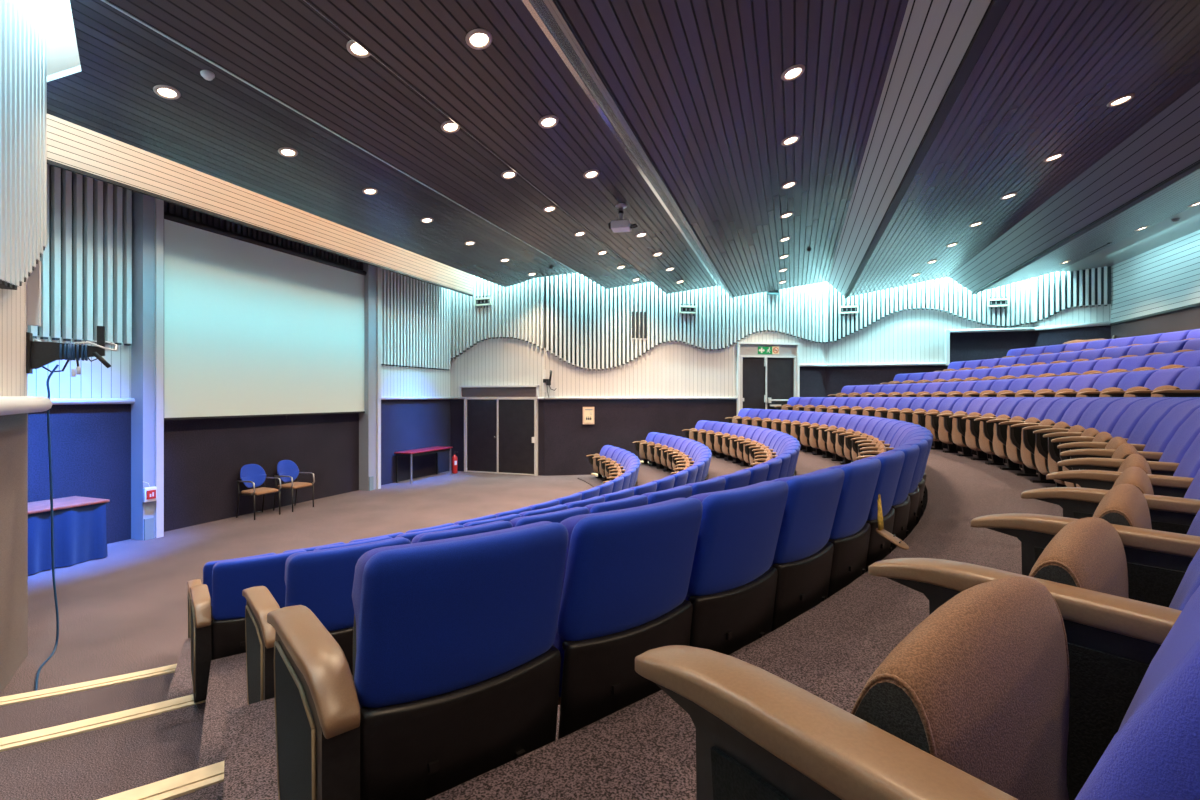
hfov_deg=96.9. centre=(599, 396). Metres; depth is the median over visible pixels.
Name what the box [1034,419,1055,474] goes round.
seat cushion
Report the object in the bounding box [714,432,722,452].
seat cushion
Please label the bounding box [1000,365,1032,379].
seat
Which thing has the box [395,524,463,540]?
seat
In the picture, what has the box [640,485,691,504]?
seat
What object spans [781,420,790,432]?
seat cushion
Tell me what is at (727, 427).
seat
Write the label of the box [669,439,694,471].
seat
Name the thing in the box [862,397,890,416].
seat
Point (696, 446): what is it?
seat
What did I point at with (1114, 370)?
seat cushion
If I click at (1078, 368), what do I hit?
seat
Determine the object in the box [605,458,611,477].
seat cushion
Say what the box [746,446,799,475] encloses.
seat
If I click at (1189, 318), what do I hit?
wall
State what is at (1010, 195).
recessed light
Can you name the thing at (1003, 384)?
seat
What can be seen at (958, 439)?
seat cushion
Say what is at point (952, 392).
seat cushion
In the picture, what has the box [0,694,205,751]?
trim
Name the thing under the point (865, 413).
seat cushion
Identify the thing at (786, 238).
recessed light
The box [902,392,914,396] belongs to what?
seat cushion
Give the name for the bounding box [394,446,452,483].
side table
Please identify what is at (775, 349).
safety sign
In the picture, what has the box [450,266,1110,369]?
right wall slats
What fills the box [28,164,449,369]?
front wall slats
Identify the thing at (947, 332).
trim
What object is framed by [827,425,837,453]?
seat cushion
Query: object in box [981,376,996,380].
seat cushion
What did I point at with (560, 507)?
seat
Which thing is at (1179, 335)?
seat
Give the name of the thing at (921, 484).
seat
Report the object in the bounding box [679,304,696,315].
wall vent
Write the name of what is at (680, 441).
seat
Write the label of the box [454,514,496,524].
seat
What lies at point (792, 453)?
seat
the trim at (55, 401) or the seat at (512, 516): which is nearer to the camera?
the seat at (512, 516)
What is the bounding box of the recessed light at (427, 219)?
[421,217,432,222]
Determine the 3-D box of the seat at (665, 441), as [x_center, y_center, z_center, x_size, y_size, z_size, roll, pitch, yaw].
[1.548,1.378,13.164,0.638,0.860,0.563,0,0,-13]
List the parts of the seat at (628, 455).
backrest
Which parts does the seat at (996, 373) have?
backrest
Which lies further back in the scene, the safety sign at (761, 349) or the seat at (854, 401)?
the safety sign at (761, 349)
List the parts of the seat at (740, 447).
armrest, backrest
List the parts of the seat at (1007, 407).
armrest, backrest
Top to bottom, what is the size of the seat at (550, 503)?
0.860 m
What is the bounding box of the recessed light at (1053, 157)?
[1043,152,1064,161]
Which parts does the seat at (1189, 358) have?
backrest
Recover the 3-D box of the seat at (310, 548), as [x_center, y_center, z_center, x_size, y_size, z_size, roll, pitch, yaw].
[-2.571,1.694,4.684,0.566,0.860,0.640,0,0,-38]
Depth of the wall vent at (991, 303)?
14.85 m
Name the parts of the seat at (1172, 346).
backrest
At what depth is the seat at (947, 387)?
10.74 m
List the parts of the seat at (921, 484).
backrest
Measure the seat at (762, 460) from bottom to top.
0.860 m
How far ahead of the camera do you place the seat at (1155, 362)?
7.56 m
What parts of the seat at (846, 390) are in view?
backrest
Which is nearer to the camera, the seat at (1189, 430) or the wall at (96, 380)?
the seat at (1189, 430)
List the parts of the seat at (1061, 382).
backrest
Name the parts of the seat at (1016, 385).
backrest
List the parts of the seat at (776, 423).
backrest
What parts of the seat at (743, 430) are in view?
armrest, backrest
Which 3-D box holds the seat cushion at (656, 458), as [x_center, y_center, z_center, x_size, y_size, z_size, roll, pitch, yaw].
[1.445,1.401,13.157,0.134,0.509,0.370,0,0,-13]
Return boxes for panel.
[47,0,575,286]
[107,0,650,288]
[305,0,716,293]
[529,0,727,292]
[555,0,908,296]
[583,407,593,423]
[827,0,992,295]
[848,0,1199,296]
[949,83,1199,292]
[981,169,1199,291]
[1057,204,1199,271]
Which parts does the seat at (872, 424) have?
armrest, backrest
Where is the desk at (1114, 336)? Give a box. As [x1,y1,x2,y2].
[1063,335,1116,343]
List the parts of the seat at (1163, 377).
armrest, backrest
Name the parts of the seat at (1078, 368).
backrest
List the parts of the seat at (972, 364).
backrest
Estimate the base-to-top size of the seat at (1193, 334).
0.860 m
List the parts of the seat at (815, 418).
armrest, backrest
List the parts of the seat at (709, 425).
armrest, backrest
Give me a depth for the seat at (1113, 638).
0.66 m
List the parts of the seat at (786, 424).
armrest, backrest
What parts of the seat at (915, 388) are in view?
backrest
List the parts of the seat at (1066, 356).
backrest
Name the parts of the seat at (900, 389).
backrest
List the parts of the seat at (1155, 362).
backrest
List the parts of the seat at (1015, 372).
backrest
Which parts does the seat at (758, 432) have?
armrest, backrest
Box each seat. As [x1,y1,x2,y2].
[187,553,275,637]
[190,550,305,702]
[242,537,410,704]
[267,521,567,799]
[283,542,344,552]
[314,536,391,550]
[349,532,402,542]
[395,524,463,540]
[406,523,454,532]
[411,520,512,542]
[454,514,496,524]
[463,514,521,526]
[494,507,530,516]
[509,507,589,526]
[519,504,567,516]
[528,500,558,510]
[552,498,702,738]
[555,493,581,504]
[563,496,604,508]
[578,487,599,499]
[584,495,647,513]
[587,445,613,480]
[596,482,613,495]
[597,447,620,480]
[600,489,633,501]
[602,449,625,477]
[603,465,638,486]
[605,451,630,479]
[607,461,639,485]
[608,453,634,472]
[608,477,623,492]
[609,455,637,472]
[609,458,639,476]
[619,472,630,489]
[625,468,635,487]
[628,482,656,495]
[632,432,658,465]
[635,576,1199,799]
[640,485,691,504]
[647,433,668,468]
[652,476,674,490]
[653,435,674,471]
[659,436,682,474]
[664,438,689,469]
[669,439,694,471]
[669,471,687,487]
[670,454,710,479]
[672,441,699,471]
[674,443,704,467]
[674,451,711,476]
[676,446,707,463]
[676,448,710,467]
[682,420,708,440]
[682,466,697,483]
[684,477,725,495]
[685,481,788,654]
[692,462,704,482]
[696,458,708,480]
[697,421,717,455]
[706,422,726,457]
[714,423,735,460]
[718,470,750,489]
[721,424,743,462]
[725,408,751,423]
[728,425,754,465]
[735,426,761,466]
[740,428,769,463]
[742,409,763,425]
[743,464,768,485]
[745,429,775,465]
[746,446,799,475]
[749,431,782,462]
[750,443,800,475]
[752,409,773,426]
[752,433,788,458]
[753,440,799,468]
[754,435,792,458]
[755,437,796,458]
[760,458,781,480]
[762,410,784,428]
[771,410,794,430]
[771,468,844,631]
[773,454,790,477]
[775,397,802,409]
[780,450,796,476]
[781,411,806,449]
[790,411,814,451]
[793,397,814,410]
[800,412,827,454]
[804,397,826,411]
[808,413,838,457]
[815,397,838,411]
[817,413,849,460]
[824,414,859,464]
[827,397,851,412]
[828,385,857,396]
[828,458,880,597]
[832,415,869,461]
[838,397,864,413]
[839,416,879,460]
[845,418,887,460]
[848,385,870,396]
[850,397,877,414]
[851,419,897,459]
[851,432,932,515]
[855,420,905,455]
[856,429,930,458]
[858,422,913,446]
[859,426,926,454]
[860,424,920,450]
[861,384,885,396]
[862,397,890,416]
[863,451,904,571]
[868,517,1199,799]
[874,384,898,396]
[875,397,904,417]
[880,373,911,383]
[886,445,919,553]
[887,397,918,419]
[888,383,914,396]
[900,397,933,422]
[901,440,927,536]
[902,372,927,383]
[902,383,928,396]
[905,435,932,525]
[912,397,947,449]
[916,382,945,396]
[917,371,942,382]
[924,397,963,452]
[931,381,962,396]
[932,370,959,382]
[934,361,966,371]
[937,397,979,456]
[947,380,980,396]
[948,369,976,381]
[949,397,995,460]
[959,359,984,369]
[962,379,999,396]
[962,397,1012,464]
[964,368,993,380]
[971,484,1199,606]
[974,397,1030,470]
[975,358,1001,368]
[979,378,1018,396]
[981,366,1014,380]
[986,397,1048,476]
[993,356,1021,367]
[994,348,1027,358]
[996,377,1038,396]
[999,397,1067,483]
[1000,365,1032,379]
[1011,354,1041,366]
[1011,397,1090,487]
[1015,376,1058,396]
[1019,363,1054,378]
[1021,346,1046,355]
[1021,467,1199,533]
[1022,397,1111,474]
[1030,352,1062,364]
[1033,397,1134,484]
[1034,375,1080,396]
[1038,361,1078,376]
[1039,344,1067,354]
[1043,397,1158,486]
[1046,433,1199,497]
[1050,350,1085,363]
[1051,397,1184,486]
[1055,373,1106,396]
[1057,397,1199,469]
[1057,407,1199,475]
[1060,341,1090,352]
[1060,359,1101,375]
[1060,398,1199,461]
[1072,348,1107,361]
[1076,371,1133,396]
[1081,339,1112,350]
[1082,357,1126,374]
[1094,345,1134,359]
[1099,369,1161,396]
[1103,336,1137,348]
[1106,354,1155,372]
[1119,342,1161,357]
[1124,367,1191,396]
[1129,333,1163,345]
[1132,351,1186,370]
[1144,339,1190,355]
[1151,366,1199,396]
[1156,330,1190,342]
[1160,350,1199,368]
[1173,338,1199,352]
[1184,329,1199,339]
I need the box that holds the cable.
[35,364,58,690]
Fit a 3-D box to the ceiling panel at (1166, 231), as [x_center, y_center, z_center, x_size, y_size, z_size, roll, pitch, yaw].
[9.336,-3.362,4.903,1.048,0.060,19.614,0,0,20]
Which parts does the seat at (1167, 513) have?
armrest, backrest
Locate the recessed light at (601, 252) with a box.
[597,250,607,254]
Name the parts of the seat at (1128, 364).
backrest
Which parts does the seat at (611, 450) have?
backrest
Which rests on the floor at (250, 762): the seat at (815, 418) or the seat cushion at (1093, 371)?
the seat at (815, 418)
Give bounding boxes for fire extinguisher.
[452,451,457,473]
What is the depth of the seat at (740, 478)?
4.36 m
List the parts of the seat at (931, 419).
armrest, backrest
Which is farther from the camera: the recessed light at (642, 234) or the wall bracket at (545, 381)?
the wall bracket at (545, 381)
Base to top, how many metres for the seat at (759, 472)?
0.860 m
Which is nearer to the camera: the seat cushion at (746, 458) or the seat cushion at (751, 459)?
the seat cushion at (751, 459)
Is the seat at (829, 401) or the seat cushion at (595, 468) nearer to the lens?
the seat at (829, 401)
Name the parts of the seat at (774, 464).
backrest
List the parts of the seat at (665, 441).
armrest, backrest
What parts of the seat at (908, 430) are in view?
backrest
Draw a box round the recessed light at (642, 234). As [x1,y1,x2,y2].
[636,232,646,237]
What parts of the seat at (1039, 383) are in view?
backrest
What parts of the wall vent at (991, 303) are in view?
frame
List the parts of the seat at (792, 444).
backrest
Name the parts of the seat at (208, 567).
backrest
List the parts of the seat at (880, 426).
armrest, backrest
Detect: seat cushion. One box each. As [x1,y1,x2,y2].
[353,614,356,679]
[593,454,599,472]
[599,456,606,475]
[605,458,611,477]
[639,440,647,458]
[647,442,654,461]
[654,443,661,463]
[661,445,667,465]
[667,447,673,469]
[672,449,678,471]
[689,428,696,439]
[697,429,706,445]
[706,430,714,450]
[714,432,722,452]
[722,433,730,454]
[729,435,737,457]
[732,416,741,423]
[737,436,744,459]
[742,416,751,424]
[743,438,750,463]
[749,440,756,465]
[752,417,760,425]
[762,418,770,427]
[771,419,780,430]
[781,404,790,409]
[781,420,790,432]
[790,420,800,442]
[793,405,801,410]
[800,422,810,445]
[804,405,814,410]
[809,423,819,448]
[815,405,825,411]
[818,424,828,450]
[827,405,837,412]
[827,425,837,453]
[835,427,845,456]
[838,406,849,413]
[844,429,854,460]
[848,392,858,396]
[850,406,861,414]
[851,576,1069,799]
[852,431,861,460]
[858,433,868,459]
[861,392,871,396]
[862,406,874,415]
[874,392,885,396]
[875,407,886,417]
[877,444,885,450]
[887,408,898,418]
[888,392,899,396]
[900,408,912,420]
[902,380,914,383]
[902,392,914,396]
[912,409,926,424]
[916,391,929,396]
[925,409,939,440]
[931,391,944,396]
[938,410,953,443]
[947,391,960,396]
[948,378,961,381]
[952,411,967,446]
[962,391,977,396]
[964,377,978,380]
[965,412,981,450]
[979,390,995,396]
[979,413,995,453]
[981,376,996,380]
[993,415,1010,458]
[996,390,1012,396]
[1000,375,1014,379]
[1006,416,1024,463]
[1015,389,1032,396]
[1019,374,1034,378]
[1021,417,1040,469]
[1029,517,1128,598]
[1030,362,1045,364]
[1034,389,1053,396]
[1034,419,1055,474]
[1038,373,1055,376]
[1048,422,1070,484]
[1055,388,1075,396]
[1060,372,1077,375]
[1062,425,1085,486]
[1076,388,1098,396]
[1076,428,1099,486]
[1082,370,1100,374]
[1092,432,1112,442]
[1093,484,1151,528]
[1099,387,1123,396]
[1105,437,1126,449]
[1106,369,1127,372]
[1112,443,1137,458]
[1112,467,1153,494]
[1118,454,1151,473]
[1124,386,1149,396]
[1132,367,1154,370]
[1144,352,1164,355]
[1151,385,1180,396]
[1160,365,1184,368]
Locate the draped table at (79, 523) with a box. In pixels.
[28,496,109,574]
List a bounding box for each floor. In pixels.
[0,461,672,799]
[0,471,593,696]
[0,473,609,737]
[171,455,749,799]
[223,449,923,799]
[426,446,1062,799]
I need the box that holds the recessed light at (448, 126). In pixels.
[441,121,459,132]
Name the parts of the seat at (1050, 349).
backrest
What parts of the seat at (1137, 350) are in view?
backrest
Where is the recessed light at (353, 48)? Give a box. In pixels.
[346,40,369,57]
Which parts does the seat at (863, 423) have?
armrest, backrest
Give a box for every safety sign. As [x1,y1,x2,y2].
[758,346,764,353]
[765,346,771,353]
[772,346,778,353]
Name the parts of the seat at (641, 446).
armrest, armrest, backrest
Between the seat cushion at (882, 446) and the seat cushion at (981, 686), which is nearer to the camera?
the seat cushion at (981, 686)
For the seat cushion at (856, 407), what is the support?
on the seat at (867, 401)
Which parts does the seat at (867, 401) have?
backrest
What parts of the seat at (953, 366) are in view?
backrest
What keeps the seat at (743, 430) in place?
on the floor at (227, 683)
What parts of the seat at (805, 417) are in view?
armrest, backrest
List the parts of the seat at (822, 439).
armrest, backrest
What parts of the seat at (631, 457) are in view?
backrest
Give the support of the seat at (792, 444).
on the floor at (227, 683)
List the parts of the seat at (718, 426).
armrest, backrest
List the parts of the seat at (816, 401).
backrest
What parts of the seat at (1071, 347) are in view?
backrest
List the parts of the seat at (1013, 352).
backrest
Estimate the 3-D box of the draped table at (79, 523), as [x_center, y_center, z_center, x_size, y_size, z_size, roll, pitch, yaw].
[-7.250,1.765,6.418,0.784,0.778,1.847,0,0,20]
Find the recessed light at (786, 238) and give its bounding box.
[779,237,790,241]
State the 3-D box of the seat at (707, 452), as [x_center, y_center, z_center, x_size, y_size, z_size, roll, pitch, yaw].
[1.607,1.378,9.153,0.638,0.860,0.563,0,0,11]
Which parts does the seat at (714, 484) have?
backrest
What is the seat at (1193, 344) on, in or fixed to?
on the floor
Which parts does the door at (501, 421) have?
header trim, header panel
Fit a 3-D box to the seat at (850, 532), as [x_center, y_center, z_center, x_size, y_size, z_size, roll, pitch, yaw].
[1.075,0.747,2.764,0.636,0.860,0.560,0,0,44]
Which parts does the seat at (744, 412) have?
backrest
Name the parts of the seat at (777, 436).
backrest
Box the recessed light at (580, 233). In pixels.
[574,231,585,236]
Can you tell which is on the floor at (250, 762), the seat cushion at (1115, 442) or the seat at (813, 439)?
the seat at (813, 439)
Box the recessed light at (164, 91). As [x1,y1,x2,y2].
[153,85,180,99]
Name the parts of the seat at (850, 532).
backrest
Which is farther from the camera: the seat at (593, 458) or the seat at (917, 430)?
the seat at (593, 458)
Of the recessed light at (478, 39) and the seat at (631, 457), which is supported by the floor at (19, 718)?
the seat at (631, 457)
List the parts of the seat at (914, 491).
backrest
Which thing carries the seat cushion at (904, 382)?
on the seat at (914, 377)
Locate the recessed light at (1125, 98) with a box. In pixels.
[1107,93,1134,106]
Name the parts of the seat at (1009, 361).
backrest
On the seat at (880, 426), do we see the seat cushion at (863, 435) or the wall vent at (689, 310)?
the seat cushion at (863, 435)
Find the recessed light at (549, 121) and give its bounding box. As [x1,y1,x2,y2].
[538,115,558,127]
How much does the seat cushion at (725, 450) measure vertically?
0.509 m
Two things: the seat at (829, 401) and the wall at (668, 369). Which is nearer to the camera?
the seat at (829, 401)
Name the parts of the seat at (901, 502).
backrest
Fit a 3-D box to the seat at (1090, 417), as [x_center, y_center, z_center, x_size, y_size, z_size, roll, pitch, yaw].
[3.805,0.431,4.227,0.635,0.860,0.559,0,0,31]
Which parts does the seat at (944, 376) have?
backrest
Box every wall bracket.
[26,326,116,376]
[543,369,556,397]
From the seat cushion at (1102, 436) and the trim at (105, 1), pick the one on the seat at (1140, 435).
the seat cushion at (1102, 436)
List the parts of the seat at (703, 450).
backrest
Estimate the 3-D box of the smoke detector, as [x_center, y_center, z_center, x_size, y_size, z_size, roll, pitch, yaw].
[-3.966,-3.244,5.376,0.120,0.061,0.118,0,0,20]
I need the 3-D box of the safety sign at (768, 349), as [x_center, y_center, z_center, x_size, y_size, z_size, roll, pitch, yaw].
[4.949,-1.371,15.614,0.225,0.225,0.019,0,0,-10]
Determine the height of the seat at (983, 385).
0.860 m
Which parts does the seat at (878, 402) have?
backrest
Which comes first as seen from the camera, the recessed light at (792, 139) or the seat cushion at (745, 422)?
the recessed light at (792, 139)
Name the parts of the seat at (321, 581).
panel, backrest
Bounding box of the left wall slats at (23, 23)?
[0,0,46,289]
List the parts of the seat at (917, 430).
backrest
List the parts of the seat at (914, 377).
backrest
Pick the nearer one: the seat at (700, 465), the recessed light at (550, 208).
the seat at (700, 465)
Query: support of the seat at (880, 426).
on the floor at (250, 762)
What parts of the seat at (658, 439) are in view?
armrest, backrest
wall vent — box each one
[475,295,490,307]
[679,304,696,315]
[766,290,779,294]
[839,304,858,315]
[987,296,1008,308]
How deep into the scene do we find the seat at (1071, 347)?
12.19 m
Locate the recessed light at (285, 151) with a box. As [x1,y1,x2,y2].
[278,147,297,156]
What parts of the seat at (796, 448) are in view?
backrest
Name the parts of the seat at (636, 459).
backrest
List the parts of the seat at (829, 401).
backrest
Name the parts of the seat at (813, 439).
armrest, backrest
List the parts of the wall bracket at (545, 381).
arm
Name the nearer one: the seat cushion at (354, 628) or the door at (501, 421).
the seat cushion at (354, 628)
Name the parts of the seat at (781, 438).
backrest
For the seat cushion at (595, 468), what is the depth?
13.68 m
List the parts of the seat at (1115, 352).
backrest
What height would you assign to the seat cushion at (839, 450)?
0.509 m
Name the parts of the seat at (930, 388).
backrest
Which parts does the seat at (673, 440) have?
backrest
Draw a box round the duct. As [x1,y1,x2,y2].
[28,261,40,325]
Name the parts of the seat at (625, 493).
backrest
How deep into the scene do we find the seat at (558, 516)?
2.86 m
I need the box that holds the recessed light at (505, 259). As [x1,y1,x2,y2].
[500,258,509,261]
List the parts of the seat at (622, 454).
backrest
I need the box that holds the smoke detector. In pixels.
[200,70,214,80]
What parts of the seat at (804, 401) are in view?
backrest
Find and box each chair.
[236,464,280,519]
[273,460,314,511]
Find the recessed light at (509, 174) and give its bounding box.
[501,170,516,178]
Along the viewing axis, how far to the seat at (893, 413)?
9.94 m
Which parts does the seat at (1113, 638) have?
armrest, backrest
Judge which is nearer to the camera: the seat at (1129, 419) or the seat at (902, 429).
the seat at (1129, 419)
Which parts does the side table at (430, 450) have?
leg, leg, leg, leg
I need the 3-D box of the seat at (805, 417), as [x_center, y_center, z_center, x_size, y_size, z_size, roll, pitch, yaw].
[4.373,0.747,11.566,0.636,0.860,0.560,0,0,-3]
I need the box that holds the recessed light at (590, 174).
[583,170,599,178]
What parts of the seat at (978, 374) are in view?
backrest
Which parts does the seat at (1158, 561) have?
armrest, backrest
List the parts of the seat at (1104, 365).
backrest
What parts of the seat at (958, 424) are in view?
armrest, backrest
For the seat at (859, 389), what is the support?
on the floor
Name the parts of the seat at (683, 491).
backrest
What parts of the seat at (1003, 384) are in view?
backrest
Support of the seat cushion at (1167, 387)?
on the seat at (1187, 384)
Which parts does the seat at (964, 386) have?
backrest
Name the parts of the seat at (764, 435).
backrest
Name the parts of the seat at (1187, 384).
armrest, backrest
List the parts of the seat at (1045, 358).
backrest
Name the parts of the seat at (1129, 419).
armrest, backrest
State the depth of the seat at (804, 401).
14.02 m
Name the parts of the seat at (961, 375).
backrest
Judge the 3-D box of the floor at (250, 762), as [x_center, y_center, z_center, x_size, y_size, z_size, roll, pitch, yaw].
[2.192,1.345,7.454,3.666,0.336,17.446,0,0,20]
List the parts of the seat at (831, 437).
armrest, backrest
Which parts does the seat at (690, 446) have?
backrest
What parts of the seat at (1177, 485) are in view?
armrest, backrest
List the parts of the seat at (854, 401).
backrest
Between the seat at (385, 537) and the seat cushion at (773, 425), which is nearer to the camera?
the seat at (385, 537)
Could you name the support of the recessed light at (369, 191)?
attached to the ceiling panel at (224, 128)
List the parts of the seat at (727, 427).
armrest, backrest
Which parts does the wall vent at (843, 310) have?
frame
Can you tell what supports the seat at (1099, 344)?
on the floor
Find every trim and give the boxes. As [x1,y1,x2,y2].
[0,396,51,415]
[0,664,176,705]
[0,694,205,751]
[47,159,472,295]
[50,398,134,404]
[97,761,223,799]
[101,0,578,273]
[164,201,362,269]
[304,0,658,287]
[381,397,450,399]
[451,397,737,398]
[522,0,719,286]
[543,0,733,297]
[800,362,945,366]
[844,0,1009,297]
[945,330,949,364]
[949,321,1110,332]
[972,161,1199,293]
[1109,303,1199,325]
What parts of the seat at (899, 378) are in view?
backrest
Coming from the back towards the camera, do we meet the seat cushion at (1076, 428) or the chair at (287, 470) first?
the chair at (287, 470)
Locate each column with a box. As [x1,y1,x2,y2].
[131,192,163,540]
[359,263,380,490]
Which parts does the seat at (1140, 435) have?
armrest, backrest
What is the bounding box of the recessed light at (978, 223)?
[969,221,982,226]
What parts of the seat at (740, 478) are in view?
backrest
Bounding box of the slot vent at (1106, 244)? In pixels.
[1088,242,1111,252]
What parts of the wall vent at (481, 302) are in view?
frame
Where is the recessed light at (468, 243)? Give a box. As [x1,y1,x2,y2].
[464,241,475,245]
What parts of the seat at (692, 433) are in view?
backrest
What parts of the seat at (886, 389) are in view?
backrest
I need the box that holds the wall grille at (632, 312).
[630,312,645,338]
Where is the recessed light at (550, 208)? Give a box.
[543,205,555,211]
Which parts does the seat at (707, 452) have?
backrest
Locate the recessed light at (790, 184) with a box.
[781,181,796,188]
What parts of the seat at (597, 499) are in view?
backrest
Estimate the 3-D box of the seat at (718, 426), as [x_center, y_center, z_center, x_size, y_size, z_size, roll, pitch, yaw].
[2.858,1.062,13.237,0.637,0.860,0.562,0,0,-12]
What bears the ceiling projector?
hanging from the ceiling panel at (499, 93)
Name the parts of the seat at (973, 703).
armrest, backrest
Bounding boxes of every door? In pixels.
[459,385,538,475]
[736,342,799,415]
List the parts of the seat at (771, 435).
backrest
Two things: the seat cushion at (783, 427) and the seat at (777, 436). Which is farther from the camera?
the seat cushion at (783, 427)
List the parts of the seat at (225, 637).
panel, backrest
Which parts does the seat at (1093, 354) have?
backrest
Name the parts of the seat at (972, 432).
armrest, backrest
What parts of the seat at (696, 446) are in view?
backrest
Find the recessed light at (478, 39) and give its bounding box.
[465,29,491,49]
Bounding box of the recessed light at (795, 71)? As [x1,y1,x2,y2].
[781,64,804,80]
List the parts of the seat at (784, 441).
backrest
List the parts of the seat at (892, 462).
backrest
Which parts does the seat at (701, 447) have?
backrest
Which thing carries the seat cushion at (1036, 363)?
on the seat at (1045, 358)
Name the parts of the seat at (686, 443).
backrest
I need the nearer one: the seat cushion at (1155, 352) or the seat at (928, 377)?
the seat cushion at (1155, 352)
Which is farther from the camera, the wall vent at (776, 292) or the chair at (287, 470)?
the wall vent at (776, 292)
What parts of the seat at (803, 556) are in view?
backrest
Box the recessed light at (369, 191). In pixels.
[362,188,377,194]
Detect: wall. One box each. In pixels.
[0,279,27,693]
[28,335,449,397]
[28,399,449,543]
[450,283,1110,475]
[1111,230,1199,322]
[1111,306,1199,338]
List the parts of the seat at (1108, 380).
armrest, backrest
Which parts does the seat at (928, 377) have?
backrest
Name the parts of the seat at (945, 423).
armrest, backrest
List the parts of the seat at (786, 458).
backrest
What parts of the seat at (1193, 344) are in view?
backrest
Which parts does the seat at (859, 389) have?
backrest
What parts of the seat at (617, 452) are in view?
backrest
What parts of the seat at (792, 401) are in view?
backrest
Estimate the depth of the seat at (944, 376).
12.65 m
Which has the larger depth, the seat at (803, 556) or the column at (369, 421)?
the column at (369, 421)
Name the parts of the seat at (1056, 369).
backrest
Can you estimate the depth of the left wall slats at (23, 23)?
3.94 m
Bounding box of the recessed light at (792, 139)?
[781,135,799,145]
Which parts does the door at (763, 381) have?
header panel, frame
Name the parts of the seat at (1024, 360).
backrest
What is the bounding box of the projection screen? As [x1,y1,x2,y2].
[164,212,366,419]
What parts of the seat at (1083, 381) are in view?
armrest, backrest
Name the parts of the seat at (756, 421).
backrest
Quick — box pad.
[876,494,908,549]
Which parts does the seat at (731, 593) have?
backrest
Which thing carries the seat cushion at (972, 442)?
on the seat at (972, 432)
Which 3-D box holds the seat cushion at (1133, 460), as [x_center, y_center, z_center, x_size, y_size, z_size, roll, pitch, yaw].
[1.889,0.456,1.890,0.134,0.509,0.370,0,0,44]
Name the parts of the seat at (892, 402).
backrest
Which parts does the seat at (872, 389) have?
backrest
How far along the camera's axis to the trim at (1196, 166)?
8.36 m
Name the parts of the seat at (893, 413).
backrest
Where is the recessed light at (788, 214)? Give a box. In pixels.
[780,212,792,217]
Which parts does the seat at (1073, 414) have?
armrest, backrest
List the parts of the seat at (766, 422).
backrest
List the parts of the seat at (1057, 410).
armrest, backrest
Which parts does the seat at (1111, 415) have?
armrest, backrest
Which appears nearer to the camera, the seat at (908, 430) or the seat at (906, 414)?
the seat at (908, 430)
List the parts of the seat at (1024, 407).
armrest, backrest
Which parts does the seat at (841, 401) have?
backrest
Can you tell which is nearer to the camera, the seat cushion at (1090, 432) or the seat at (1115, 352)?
the seat cushion at (1090, 432)
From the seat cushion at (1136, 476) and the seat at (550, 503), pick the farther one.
the seat at (550, 503)
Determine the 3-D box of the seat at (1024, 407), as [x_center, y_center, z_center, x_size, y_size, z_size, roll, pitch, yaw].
[4.712,0.431,6.051,0.635,0.860,0.559,0,0,22]
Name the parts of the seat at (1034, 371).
backrest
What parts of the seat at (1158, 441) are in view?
armrest, backrest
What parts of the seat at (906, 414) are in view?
armrest, backrest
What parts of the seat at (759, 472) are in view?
backrest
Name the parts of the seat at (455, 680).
panel, backrest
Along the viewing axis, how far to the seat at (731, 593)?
1.81 m
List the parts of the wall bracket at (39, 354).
wall plate, arm, handle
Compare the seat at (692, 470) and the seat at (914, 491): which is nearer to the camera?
the seat at (914, 491)
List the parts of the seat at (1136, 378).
armrest, backrest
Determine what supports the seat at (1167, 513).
on the floor at (645, 749)
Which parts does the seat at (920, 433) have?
backrest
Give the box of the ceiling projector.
[608,203,637,232]
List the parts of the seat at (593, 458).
armrest, armrest, backrest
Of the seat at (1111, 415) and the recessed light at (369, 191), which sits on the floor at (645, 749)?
the seat at (1111, 415)
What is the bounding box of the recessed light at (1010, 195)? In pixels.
[1000,192,1016,199]
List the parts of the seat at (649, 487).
backrest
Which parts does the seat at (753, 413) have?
backrest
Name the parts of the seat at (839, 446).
armrest, backrest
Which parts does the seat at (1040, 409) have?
armrest, backrest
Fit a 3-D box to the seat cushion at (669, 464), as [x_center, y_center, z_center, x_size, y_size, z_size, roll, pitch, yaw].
[1.622,1.403,12.174,0.134,0.509,0.370,0,0,-7]
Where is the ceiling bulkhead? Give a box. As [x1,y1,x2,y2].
[47,114,472,294]
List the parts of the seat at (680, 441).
backrest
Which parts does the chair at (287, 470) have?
leg, armrest, backrest, seat, leg, armrest, leg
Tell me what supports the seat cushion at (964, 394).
on the seat at (983, 385)
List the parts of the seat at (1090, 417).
armrest, backrest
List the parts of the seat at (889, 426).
backrest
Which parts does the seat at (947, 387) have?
backrest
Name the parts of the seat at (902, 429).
backrest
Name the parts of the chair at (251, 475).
leg, armrest, backrest, seat frame, seat, leg, armrest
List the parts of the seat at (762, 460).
backrest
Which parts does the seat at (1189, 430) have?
armrest, backrest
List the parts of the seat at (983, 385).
backrest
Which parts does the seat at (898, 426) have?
backrest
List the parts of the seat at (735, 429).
armrest, backrest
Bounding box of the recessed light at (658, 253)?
[652,252,662,256]
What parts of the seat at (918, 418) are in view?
armrest, backrest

